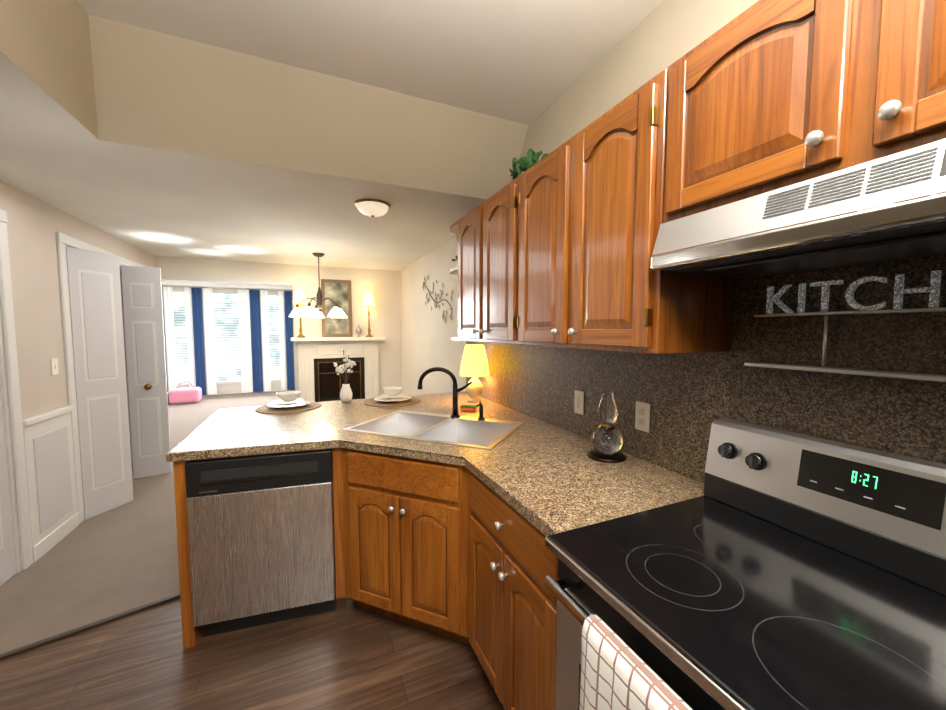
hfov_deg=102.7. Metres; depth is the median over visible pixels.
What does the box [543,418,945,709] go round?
stove
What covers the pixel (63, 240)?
door frame
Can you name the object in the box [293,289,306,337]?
lamp
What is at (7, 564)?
door leaf
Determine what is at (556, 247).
upper cabinet
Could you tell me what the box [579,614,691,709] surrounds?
towel
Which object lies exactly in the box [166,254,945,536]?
countertop
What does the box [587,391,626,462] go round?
oil lamp
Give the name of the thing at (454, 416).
faucet
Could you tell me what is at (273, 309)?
window unit
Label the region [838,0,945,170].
upper cabinet
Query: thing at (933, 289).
kitchen sign
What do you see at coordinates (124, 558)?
floor
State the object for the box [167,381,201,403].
bag
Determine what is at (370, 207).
flush ceiling light
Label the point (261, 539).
dishwasher
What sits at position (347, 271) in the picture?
wall
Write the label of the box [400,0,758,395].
wall
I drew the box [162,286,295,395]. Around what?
window
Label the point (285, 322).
curtain
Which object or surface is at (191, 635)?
base cabinet
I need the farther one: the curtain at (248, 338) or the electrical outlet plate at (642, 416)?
the curtain at (248, 338)
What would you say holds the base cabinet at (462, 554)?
on the floor
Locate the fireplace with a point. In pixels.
(320, 380)
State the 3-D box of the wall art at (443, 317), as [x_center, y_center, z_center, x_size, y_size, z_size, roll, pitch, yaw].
[-0.390,-0.598,3.968,0.012,0.557,1.026,-2,4,-23]
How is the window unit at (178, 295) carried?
in the window at (233, 388)
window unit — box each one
[172,289,188,386]
[212,291,240,384]
[268,293,280,381]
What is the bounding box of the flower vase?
[333,349,355,402]
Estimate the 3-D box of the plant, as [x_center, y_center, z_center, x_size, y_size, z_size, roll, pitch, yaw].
[0.306,-0.950,1.975,0.222,0.204,0.241,-2,4,-23]
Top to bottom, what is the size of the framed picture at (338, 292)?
0.782 m
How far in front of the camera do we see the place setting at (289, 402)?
2.53 m
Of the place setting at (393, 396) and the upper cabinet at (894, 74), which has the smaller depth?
the upper cabinet at (894, 74)
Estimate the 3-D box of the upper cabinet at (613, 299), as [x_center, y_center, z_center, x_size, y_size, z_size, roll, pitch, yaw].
[0.593,-0.410,1.297,0.352,0.785,0.387,-2,4,-23]
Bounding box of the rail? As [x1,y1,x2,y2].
[161,281,292,290]
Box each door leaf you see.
[0,383,15,585]
[66,247,132,519]
[121,265,170,478]
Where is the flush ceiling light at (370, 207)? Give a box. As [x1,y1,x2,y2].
[354,198,389,217]
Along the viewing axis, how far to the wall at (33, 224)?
2.47 m
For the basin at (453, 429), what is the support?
in the sink at (456, 428)
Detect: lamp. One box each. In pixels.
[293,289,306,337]
[363,292,374,336]
[460,345,488,401]
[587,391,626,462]
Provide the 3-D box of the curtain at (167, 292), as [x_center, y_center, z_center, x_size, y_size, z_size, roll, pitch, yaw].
[-6.457,-0.264,7.920,0.359,2.315,0.048,-2,4,-29]
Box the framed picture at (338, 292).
[321,279,352,336]
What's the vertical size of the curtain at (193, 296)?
2.315 m
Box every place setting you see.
[255,391,321,413]
[364,386,420,406]
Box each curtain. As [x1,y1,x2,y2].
[162,287,176,391]
[184,287,216,394]
[238,289,270,392]
[278,291,294,390]
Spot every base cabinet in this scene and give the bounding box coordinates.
[173,448,340,648]
[337,447,560,709]
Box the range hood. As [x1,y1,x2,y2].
[651,138,945,276]
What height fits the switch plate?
0.116 m
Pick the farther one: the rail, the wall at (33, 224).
the rail
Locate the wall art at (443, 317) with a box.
[422,277,452,323]
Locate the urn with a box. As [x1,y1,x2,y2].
[356,324,361,336]
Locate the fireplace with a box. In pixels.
[291,337,384,401]
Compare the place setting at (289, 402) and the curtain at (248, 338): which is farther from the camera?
the curtain at (248, 338)
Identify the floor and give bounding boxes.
[0,390,503,709]
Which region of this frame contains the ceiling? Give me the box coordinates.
[0,0,663,270]
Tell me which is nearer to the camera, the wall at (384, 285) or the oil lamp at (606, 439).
the oil lamp at (606, 439)
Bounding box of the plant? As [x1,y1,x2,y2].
[509,149,547,179]
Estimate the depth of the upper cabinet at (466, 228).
2.30 m
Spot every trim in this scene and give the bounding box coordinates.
[0,593,179,659]
[22,405,79,562]
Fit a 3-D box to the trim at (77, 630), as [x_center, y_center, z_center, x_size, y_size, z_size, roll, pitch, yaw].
[-2.913,1.371,0.989,3.661,0.016,0.026,-3,5,-39]
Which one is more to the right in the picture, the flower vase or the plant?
the plant
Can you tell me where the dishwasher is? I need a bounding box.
[185,449,335,636]
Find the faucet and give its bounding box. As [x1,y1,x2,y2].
[417,367,484,419]
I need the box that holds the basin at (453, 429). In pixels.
[342,410,523,449]
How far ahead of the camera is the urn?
5.21 m
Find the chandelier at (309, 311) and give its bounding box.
[289,253,346,317]
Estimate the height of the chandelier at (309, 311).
0.709 m
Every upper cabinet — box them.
[454,206,477,341]
[478,180,513,343]
[510,142,565,347]
[562,72,734,353]
[658,0,849,227]
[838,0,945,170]
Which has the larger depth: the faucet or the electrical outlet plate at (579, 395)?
the faucet
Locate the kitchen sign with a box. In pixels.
[744,270,945,381]
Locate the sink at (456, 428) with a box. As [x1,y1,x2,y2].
[342,367,523,449]
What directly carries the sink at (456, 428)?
in the countertop
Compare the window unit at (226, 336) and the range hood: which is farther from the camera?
the window unit at (226, 336)
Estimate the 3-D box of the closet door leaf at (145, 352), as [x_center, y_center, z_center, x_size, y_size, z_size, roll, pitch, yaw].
[-3.157,0.175,3.668,0.286,2.030,0.163,-2,4,-23]
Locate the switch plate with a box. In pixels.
[51,358,58,375]
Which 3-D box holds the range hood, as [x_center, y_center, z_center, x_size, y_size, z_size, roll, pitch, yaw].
[0.812,-0.274,0.769,0.379,0.141,0.761,-2,4,-23]
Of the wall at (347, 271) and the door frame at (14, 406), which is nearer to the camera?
the door frame at (14, 406)
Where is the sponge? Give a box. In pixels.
[460,404,476,410]
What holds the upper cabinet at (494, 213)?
attached to the wall at (412, 326)
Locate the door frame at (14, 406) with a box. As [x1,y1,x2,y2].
[0,209,32,572]
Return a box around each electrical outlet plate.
[574,390,583,414]
[635,401,649,432]
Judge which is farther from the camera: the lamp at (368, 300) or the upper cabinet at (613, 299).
the lamp at (368, 300)
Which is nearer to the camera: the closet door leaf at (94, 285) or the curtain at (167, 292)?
the closet door leaf at (94, 285)
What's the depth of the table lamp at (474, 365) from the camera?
2.72 m
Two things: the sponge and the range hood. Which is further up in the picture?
the range hood
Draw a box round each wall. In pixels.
[0,181,155,569]
[156,256,399,397]
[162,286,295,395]
[344,268,351,296]
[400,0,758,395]
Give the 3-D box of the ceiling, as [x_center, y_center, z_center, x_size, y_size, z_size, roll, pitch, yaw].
[-2.922,-1.284,3.242,5.450,0.420,13.400,-2,4,-23]
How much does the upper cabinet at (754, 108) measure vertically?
0.420 m
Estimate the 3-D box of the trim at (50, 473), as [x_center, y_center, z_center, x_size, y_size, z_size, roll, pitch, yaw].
[-2.803,0.822,2.530,0.032,0.888,0.504,-2,4,-23]

